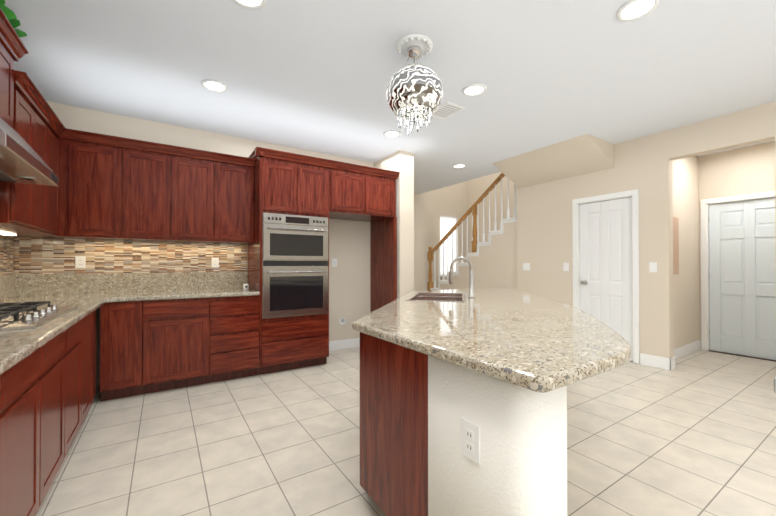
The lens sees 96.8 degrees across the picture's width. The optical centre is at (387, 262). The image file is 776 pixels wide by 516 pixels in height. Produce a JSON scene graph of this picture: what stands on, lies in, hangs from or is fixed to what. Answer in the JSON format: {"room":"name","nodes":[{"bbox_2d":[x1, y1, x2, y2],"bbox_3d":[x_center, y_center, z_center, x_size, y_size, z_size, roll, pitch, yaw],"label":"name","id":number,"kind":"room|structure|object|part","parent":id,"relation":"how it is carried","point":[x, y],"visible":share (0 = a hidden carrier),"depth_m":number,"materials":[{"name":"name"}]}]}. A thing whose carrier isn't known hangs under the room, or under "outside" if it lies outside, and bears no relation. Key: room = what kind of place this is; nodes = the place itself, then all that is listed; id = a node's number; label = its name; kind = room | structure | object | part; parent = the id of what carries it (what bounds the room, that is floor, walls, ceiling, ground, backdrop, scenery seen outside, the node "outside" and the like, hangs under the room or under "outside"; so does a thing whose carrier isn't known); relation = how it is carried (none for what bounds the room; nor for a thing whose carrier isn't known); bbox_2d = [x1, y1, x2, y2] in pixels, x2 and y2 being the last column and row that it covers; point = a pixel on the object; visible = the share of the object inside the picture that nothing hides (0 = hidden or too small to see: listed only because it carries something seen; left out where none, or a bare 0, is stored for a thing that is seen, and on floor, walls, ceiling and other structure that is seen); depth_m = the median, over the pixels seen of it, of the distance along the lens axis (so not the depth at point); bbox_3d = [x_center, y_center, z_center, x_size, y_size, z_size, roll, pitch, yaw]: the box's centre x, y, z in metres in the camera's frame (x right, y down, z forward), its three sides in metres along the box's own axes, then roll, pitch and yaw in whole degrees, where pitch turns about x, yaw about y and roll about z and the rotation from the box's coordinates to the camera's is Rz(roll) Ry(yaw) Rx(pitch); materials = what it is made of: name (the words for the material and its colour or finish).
{"room":"kitchen","nodes":[
{"label":"kitchen","id":0,"kind":"room"},
{"bbox_2d":[0,184,39,231],"bbox_3d":[-2.555,-0.676,2.187,0.367,0.880,0.440,0,-1,-33],"label":"upper cabinet","id":1,"kind":"object","parent":0,"relation":"attached to","point":[19,207],"depth_m":2.24,"materials":[{"name":"brown wood"}]},
{"bbox_2d":[0,0,63,187],"bbox_3d":[-2.098,-0.880,1.675,0.572,0.780,0.920,0,-1,-33],"label":"upper cabinet","id":2,"kind":"object","parent":0,"relation":"attached to","point":[31,133],"depth_m":2.08,"materials":[{"name":"brown wood"}]},
{"bbox_2d":[0,117,59,186],"bbox_3d":[-2.098,-0.634,1.685,0.564,0.302,0.900,0,0,-33],"label":"range hood","id":3,"kind":"object","parent":2,"relation":"attached to","point":[19,163],"depth_m":1.81,"materials":[{"name":"silver metal"}]},
{"bbox_2d":[47,101,390,384],"bbox_3d":[-1.731,-0.141,4.267,4.030,2.740,0.150,0,-1,-33],"label":"wall","id":4,"kind":"structure","parent":0,"point":[349,276],"depth_m":4.78,"materials":[{"name":"beige paint"}]},
{"bbox_2d":[0,272,15,299],"bbox_3d":[-2.476,0.196,1.741,0.020,0.200,3.257,0,-1,-33],"label":"backsplash","id":5,"kind":"structure","parent":4,"relation":"attached to","point":[7,283],"depth_m":2.95,"materials":[{"name":"beige stone"}]},
{"bbox_2d":[4,188,51,235],"bbox_3d":[-2.741,-0.674,2.471,0.367,0.880,0.480,0,-1,-33],"label":"upper cabinet","id":6,"kind":"object","parent":4,"relation":"attached to","point":[45,193],"depth_m":2.71,"materials":[{"name":"brown wood"}]},
{"bbox_2d":[0,188,59,235],"bbox_3d":[-2.920,-0.672,2.746,0.367,0.880,0.416,0,-1,-33],"label":"upper cabinet","id":7,"kind":"object","parent":4,"relation":"attached to","point":[55,191],"depth_m":2.94,"materials":[{"name":"brown wood"}]},
{"bbox_2d":[56,132,135,243],"bbox_3d":[-2.763,-0.668,3.280,0.520,0.880,0.418,0,-1,-33],"label":"upper cabinet","id":8,"kind":"object","parent":4,"relation":"attached to","point":[96,194],"depth_m":3.16,"materials":[{"name":"brown wood"}]},
{"bbox_2d":[16,272,247,295],"bbox_3d":[-2.544,0.210,3.653,1.994,0.200,0.021,0,-1,-33],"label":"backsplash","id":9,"kind":"structure","parent":4,"relation":"attached to","point":[27,283],"depth_m":3.52,"materials":[{"name":"beige stone"}]},
{"bbox_2d":[132,144,179,243],"bbox_3d":[-2.450,-0.666,3.514,0.520,0.880,0.367,0,-1,-33],"label":"upper cabinet","id":10,"kind":"object","parent":4,"relation":"attached to","point":[155,171],"depth_m":3.41,"materials":[{"name":"brown wood"}]},
{"bbox_2d":[180,152,223,243],"bbox_3d":[-2.123,-0.664,3.727,0.520,0.880,0.367,0,-1,-33],"label":"upper cabinet","id":11,"kind":"object","parent":4,"relation":"attached to","point":[201,177],"depth_m":3.62,"materials":[{"name":"brown wood"}]},
{"bbox_2d":[224,160,251,243],"bbox_3d":[-1.815,-0.663,3.929,0.477,0.880,0.367,0,-1,-33],"label":"upper cabinet","id":12,"kind":"object","parent":4,"relation":"attached to","point":[237,174],"depth_m":3.82,"materials":[{"name":"brown wood"}]},
{"bbox_2d":[329,338,359,350],"bbox_3d":[-0.641,1.166,4.892,0.900,0.134,0.015,0,-1,-33],"label":"baseboard","id":13,"kind":"structure","parent":4,"relation":"attached to","point":[344,344],"depth_m":4.90,"materials":[{"name":"white wood"}]},
{"bbox_2d":[332,164,371,219],"bbox_3d":[-0.642,-0.879,4.533,0.540,0.540,0.638,0,-1,-33],"label":"upper cabinet","id":14,"kind":"object","parent":4,"relation":"attached to","point":[351,187],"depth_m":4.30,"materials":[{"name":"brown wood"}]},
{"bbox_2d":[356,172,397,223],"bbox_3d":[-0.286,-0.877,4.765,0.550,0.540,0.638,0,-1,-33],"label":"upper cabinet","id":15,"kind":"object","parent":4,"relation":"attached to","point":[383,187],"depth_m":4.56,"materials":[{"name":"brown wood"}]},
{"bbox_2d":[4,0,775,193],"bbox_3d":[1.314,-1.622,2.784,7.740,0.200,8.840,0,-1,-33],"label":"ceiling","id":16,"kind":"structure","parent":0,"point":[313,75],"depth_m":2.69,"materials":[{"name":"white paint"}]},
{"bbox_2d":[201,79,227,91],"bbox_3d":[-1.488,-1.514,2.961,0.210,0.011,0.210,0,-1,-33],"label":"recessed light","id":17,"kind":"object","parent":16,"relation":"in","point":[213,85],"visible":1,"depth_m":2.95,"materials":[{"name":"white"}]},
{"bbox_2d":[233,0,266,8],"bbox_3d":[-0.802,-1.521,1.964,0.210,0.011,0.210,0,-1,-33],"label":"recessed light","id":18,"kind":"object","parent":16,"relation":"in","point":[253,4],"visible":1,"depth_m":2.02,"materials":[{"name":"white"}]},
{"bbox_2d":[383,130,400,137],"bbox_3d":[0.048,-1.506,4.046,0.210,0.011,0.210,0,-1,-33],"label":"recessed light","id":19,"kind":"object","parent":16,"relation":"in","point":[392,133],"visible":1,"depth_m":4.03,"materials":[{"name":"white"}]},
{"bbox_2d":[386,34,442,134],"bbox_3d":[0.184,-1.226,2.426,0.399,0.595,0.399,0,-1,-33],"label":"pendant chandelier","id":20,"kind":"object","parent":16,"relation":"hanging from","point":[414,91],"visible":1,"depth_m":2.31,"materials":[{"name":"white glass"}]},
{"bbox_3d":[0.184,-1.190,2.426,0.400,0.274,0.400,0,0,-33],"label":"lamp shade","id":21,"kind":"part","parent":20,"relation":"part of","materials":[{"name":"glass"}]},
{"bbox_2d":[432,102,464,118],"bbox_3d":[0.578,-1.510,3.437,0.220,0.013,0.300,0,-1,-33],"label":"ceiling vent","id":22,"kind":"object","parent":16,"relation":"in","point":[445,110],"visible":0.88,"depth_m":3.41,"materials":[{"name":"white metal"}]},
{"bbox_2d":[452,164,465,167],"bbox_3d":[1.105,-1.496,5.356,0.210,0.011,0.210,0,-1,-33],"label":"recessed light","id":23,"kind":"object","parent":16,"relation":"in","point":[458,165],"visible":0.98,"depth_m":5.34,"materials":[{"name":"white"}]},
{"bbox_2d":[462,83,486,95],"bbox_3d":[0.759,-1.514,3.030,0.210,0.011,0.210,0,-1,-33],"label":"recessed light","id":24,"kind":"object","parent":16,"relation":"in","point":[476,89],"visible":1,"depth_m":3.02,"materials":[{"name":"white"}]},
{"bbox_2d":[617,0,659,20],"bbox_3d":[1.496,-1.521,2.065,0.210,0.011,0.210,0,-1,-33],"label":"recessed light","id":25,"kind":"object","parent":16,"relation":"in","point":[630,10],"visible":1,"depth_m":2.07,"materials":[{"name":"white"}]},
{"bbox_2d":[36,347,775,515],"bbox_3d":[1.646,1.274,3.516,9.120,0.100,9.740,0,-1,-33],"label":"floor","id":26,"kind":"structure","parent":0,"point":[693,434],"depth_m":2.27,"materials":[{"name":"beige tile"}]},
{"bbox_2d":[0,400,15,515],"bbox_3d":[-1.463,0.766,0.787,0.680,0.874,0.540,0,-1,-33],"label":"base cabinet","id":27,"kind":"object","parent":26,"relation":"on","point":[7,411],"depth_m":1.22,"materials":[{"name":"brown wood"}]},
{"bbox_2d":[16,396,51,515],"bbox_3d":[-1.703,0.769,1.156,0.680,0.874,0.580,0,-1,-33],"label":"base cabinet","id":28,"kind":"object","parent":26,"relation":"on","point":[33,417],"depth_m":1.46,"materials":[{"name":"brown wood"}]},
{"bbox_2d":[52,392,71,481],"bbox_3d":[-1.954,0.772,1.541,0.680,0.874,0.580,0,-1,-33],"label":"base cabinet","id":29,"kind":"object","parent":26,"relation":"on","point":[61,405],"depth_m":1.85,"materials":[{"name":"brown wood"}]},
{"bbox_2d":[72,392,87,442],"bbox_3d":[-2.206,0.774,1.926,0.680,0.874,0.580,0,-1,-33],"label":"base cabinet","id":30,"kind":"object","parent":26,"relation":"on","point":[79,399],"depth_m":2.24,"materials":[{"name":"brown wood"}]},
{"bbox_2d":[88,388,95,411],"bbox_3d":[-2.441,0.777,2.287,0.680,0.874,0.520,0,-1,-33],"label":"base cabinet","id":31,"kind":"object","parent":26,"relation":"on","point":[91,395],"depth_m":2.63,"materials":[{"name":"brown wood"}]},
{"bbox_2d":[100,380,151,400],"bbox_3d":[-2.492,0.785,3.312,0.360,0.874,0.641,0,-1,-33],"label":"base cabinet","id":32,"kind":"object","parent":26,"relation":"on","point":[125,390],"depth_m":3.10,"materials":[{"name":"brown wood"}]},
{"bbox_2d":[0,288,345,403],"bbox_3d":[-1.653,0.320,2.286,1.994,0.040,3.283,0,-1,-33],"label":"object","id":33,"kind":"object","parent":32,"relation":"on","point":[48,343],"depth_m":3.13,"materials":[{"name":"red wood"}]},
{"bbox_2d":[0,301,77,330],"bbox_3d":[-2.062,0.269,1.774,0.555,0.052,0.920,0,0,-33],"label":"cooktop","id":34,"kind":"object","parent":33,"relation":"in","point":[15,315],"depth_m":1.80,"materials":[{"name":"silver metal"}]},
{"bbox_2d":[152,372,211,392],"bbox_3d":[-2.191,0.786,3.509,0.600,0.874,0.641,0,-1,-33],"label":"base cabinet","id":35,"kind":"object","parent":26,"relation":"on","point":[177,382],"depth_m":3.33,"materials":[{"name":"brown wood"}]},
{"bbox_2d":[212,364,259,382],"bbox_3d":[-1.764,0.788,3.787,0.538,0.874,0.641,0,-1,-33],"label":"base cabinet","id":36,"kind":"object","parent":26,"relation":"on","point":[229,373],"depth_m":3.60,"materials":[{"name":"brown wood"}]},
{"bbox_2d":[248,152,331,374],"bbox_3d":[-1.196,0.038,4.149,0.800,2.379,0.666,0,-1,-33],"label":"tall cabinet","id":37,"kind":"object","parent":26,"relation":"on","point":[288,253],"depth_m":3.87,"materials":[{"name":"brown wood"}]},
{"bbox_2d":[360,333,566,515],"bbox_3d":[0.779,0.779,2.574,2.491,0.874,2.334,0,-1,-33],"label":"kitchen island","id":38,"kind":"object","parent":26,"relation":"on","point":[463,402],"depth_m":1.17,"materials":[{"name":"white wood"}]},
{"bbox_2d":[461,417,479,463],"bbox_3d":[0.262,0.566,1.096,0.008,0.115,0.075,0,0,-33],"label":"outlet","id":39,"kind":"object","parent":38,"relation":"attached to","point":[470,427],"depth_m":1.09,"materials":[{"name":"white plastic"}]},
{"bbox_2d":[352,287,630,396],"bbox_3d":[0.926,0.323,2.659,2.890,0.040,2.440,0,-1,-33],"label":"island countertop","id":40,"kind":"structure","parent":38,"relation":"on","point":[532,343],"depth_m":1.40,"materials":[{"name":"beige stone"}]},
{"bbox_2d":[406,292,464,301],"bbox_3d":[0.447,0.377,3.062,0.890,0.244,0.890,0,0,-33],"label":"sink","id":41,"kind":"object","parent":40,"relation":"in","point":[420,296],"depth_m":3.07,"materials":[{"name":"silver metal"}]},
{"bbox_2d":[449,257,474,297],"bbox_3d":[0.660,0.127,3.003,0.214,0.355,0.171,0,0,-33],"label":"faucet","id":42,"kind":"object","parent":40,"relation":"on","point":[451,275],"depth_m":2.98,"materials":[{"name":"silver metal"}]},
{"bbox_2d":[427,173,516,290],"bbox_3d":[2.100,-0.385,7.093,1.545,3.268,4.018,0,-1,-33],"label":"staircase","id":43,"kind":"structure","parent":26,"relation":"on","point":[493,260],"depth_m":6.22,"materials":[{"name":"beige paint"}]},
{"bbox_3d":[1.667,-1.116,6.449,0.060,1.806,2.596,0,0,-33],"label":"handrail","id":44,"kind":"part","parent":43,"relation":"part of","materials":[{"name":"brown wood"}]},
{"bbox_2d":[708,350,775,361],"bbox_3d":[4.718,1.224,4.481,0.120,0.011,0.800,0,-1,-33],"label":"threshold","id":45,"kind":"object","parent":26,"relation":"on","point":[742,355],"visible":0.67,"depth_m":4.51,"materials":[{"name":"brown metal"}]},
{"bbox_2d":[399,150,413,296],"bbox_3d":[0.257,-0.138,4.686,0.240,2.740,0.002,0,-1,-33],"label":"wall","id":46,"kind":"structure","parent":0,"point":[406,159],"depth_m":4.68,"materials":[{"name":"beige paint"}]},
{"bbox_2d":[414,193,426,290],"bbox_3d":[-0.008,-0.120,7.116,1.970,2.740,0.120,0,-1,-33],"label":"wall","id":47,"kind":"structure","parent":0,"point":[420,259],"depth_m":7.51,"materials":[{"name":"beige paint"}]},
{"bbox_2d":[423,181,466,290],"bbox_3d":[1.532,-1.485,9.204,3.120,5.500,0.120,0,-1,-33],"label":"wall","id":48,"kind":"structure","parent":0,"point":[433,217],"depth_m":9.07,"materials":[{"name":"beige paint"}]},
{"bbox_2d":[467,172,516,252],"bbox_3d":[3.617,-1.497,7.508,0.120,5.500,5.000,0,-1,-33],"label":"wall","id":49,"kind":"structure","parent":0,"point":[477,188],"depth_m":8.94,"materials":[{"name":"beige paint"}]},
{"bbox_2d":[492,134,613,187],"bbox_3d":[2.233,-1.357,4.814,0.659,0.299,1.400,0,-1,-33],"label":"wall","id":50,"kind":"structure","parent":0,"point":[581,155],"depth_m":4.65,"materials":[{"name":"beige paint"}]},
{"bbox_2d":[517,101,775,358],"bbox_3d":[3.857,-0.150,3.029,0.120,2.740,6.250,0,-1,-33],"label":"wall","id":51,"kind":"structure","parent":0,"point":[652,174],"depth_m":4.12,"materials":[{"name":"beige paint"}]},
{"bbox_2d":[523,263,529,269],"bbox_3d":[2.194,0.068,5.458,0.009,0.118,0.126,0,-1,-33],"label":"switch plate","id":52,"kind":"object","parent":51,"relation":"attached to","point":[526,266],"depth_m":5.45,"materials":[{"name":"white plastic"}]},
{"bbox_2d":[563,263,568,270],"bbox_3d":[2.544,0.064,4.922,0.009,0.118,0.075,0,-1,-33],"label":"switch plate","id":53,"kind":"object","parent":51,"relation":"attached to","point":[565,265],"depth_m":4.92,"materials":[{"name":"white plastic"}]},
{"bbox_2d":[572,189,639,363],"bbox_3d":[2.854,0.172,4.527,0.163,2.114,0.802,0,-1,-33],"label":"closet door","id":54,"kind":"structure","parent":51,"relation":"in","point":[605,238],"depth_m":4.48,"materials":[{"name":"white wood"}]},
{"bbox_2d":[649,262,656,271],"bbox_3d":[3.115,0.057,4.047,0.009,0.118,0.075,0,-1,-33],"label":"switch plate","id":55,"kind":"object","parent":51,"relation":"attached to","point":[652,266],"depth_m":4.05,"materials":[{"name":"white plastic"}]},
{"bbox_2d":[640,353,669,369],"bbox_3d":[3.120,1.159,4.024,0.015,0.134,0.301,0,-1,-33],"label":"baseboard","id":56,"kind":"structure","parent":51,"relation":"attached to","point":[655,361],"depth_m":4.01,"materials":[{"name":"white wood"}]},
{"bbox_2d":[670,357,674,370],"bbox_3d":[3.249,1.159,3.937,0.136,0.134,0.015,0,-1,-33],"label":"baseboard return","id":57,"kind":"object","parent":51,"relation":"attached to","point":[672,363],"visible":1,"depth_m":3.92,"materials":[{"name":"white wood"}]},
{"bbox_2d":[672,156,699,348],"bbox_3d":[4.077,-1.517,4.752,2.120,5.500,0.120,0,-1,-33],"label":"wall","id":58,"kind":"structure","parent":0,"point":[686,278],"depth_m":4.63,"materials":[{"name":"beige paint"}]},
{"bbox_2d":[673,217,678,273],"bbox_3d":[3.565,-0.211,4.319,0.360,0.720,0.028,0,-1,-33],"label":"wall panel","id":59,"kind":"object","parent":58,"relation":"attached to","point":[675,245],"visible":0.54,"depth_m":4.35,"materials":[{"name":"beige"}]},
{"bbox_2d":[674,340,700,359],"bbox_3d":[3.821,1.163,4.484,1.418,0.134,0.015,0,-1,-33],"label":"baseboard","id":60,"kind":"structure","parent":58,"relation":"attached to","point":[685,350],"depth_m":4.58,"materials":[{"name":"white wood"}]},
{"bbox_2d":[698,155,705,339],"bbox_3d":[4.484,-0.136,4.887,0.120,2.740,0.080,0,-1,-33],"label":"wall","id":61,"kind":"structure","parent":0,"point":[702,175],"depth_m":4.87,"materials":[{"name":"beige paint"}]},
{"bbox_2d":[706,141,774,198],"bbox_3d":[4.735,-1.169,4.510,0.120,0.680,0.840,0,-1,-33],"label":"wall","id":62,"kind":"structure","parent":0,"point":[743,170],"depth_m":4.53,"materials":[{"name":"beige paint"}]},
{"bbox_2d":[700,191,775,359],"bbox_3d":[4.718,0.172,4.489,0.163,2.114,0.952,0,-1,-33],"label":"hall door","id":63,"kind":"structure","parent":62,"relation":"in","point":[738,288],"depth_m":4.57,"materials":[{"name":"white wood"}]},
{"bbox_3d":[1.591,0.805,9.226,0.620,0.920,0.120,0,-1,-33],"label":"wall","id":64,"kind":"structure","parent":0,"visible":0},
{"bbox_2d":[440,215,456,276],"bbox_3d":[1.612,-0.429,9.201,0.680,1.608,0.100,0,-1,-33],"label":"window","id":65,"kind":"structure","parent":64,"relation":"in","point":[447,223],"depth_m":9.23,"materials":[{"name":"white glass"}]}
]}

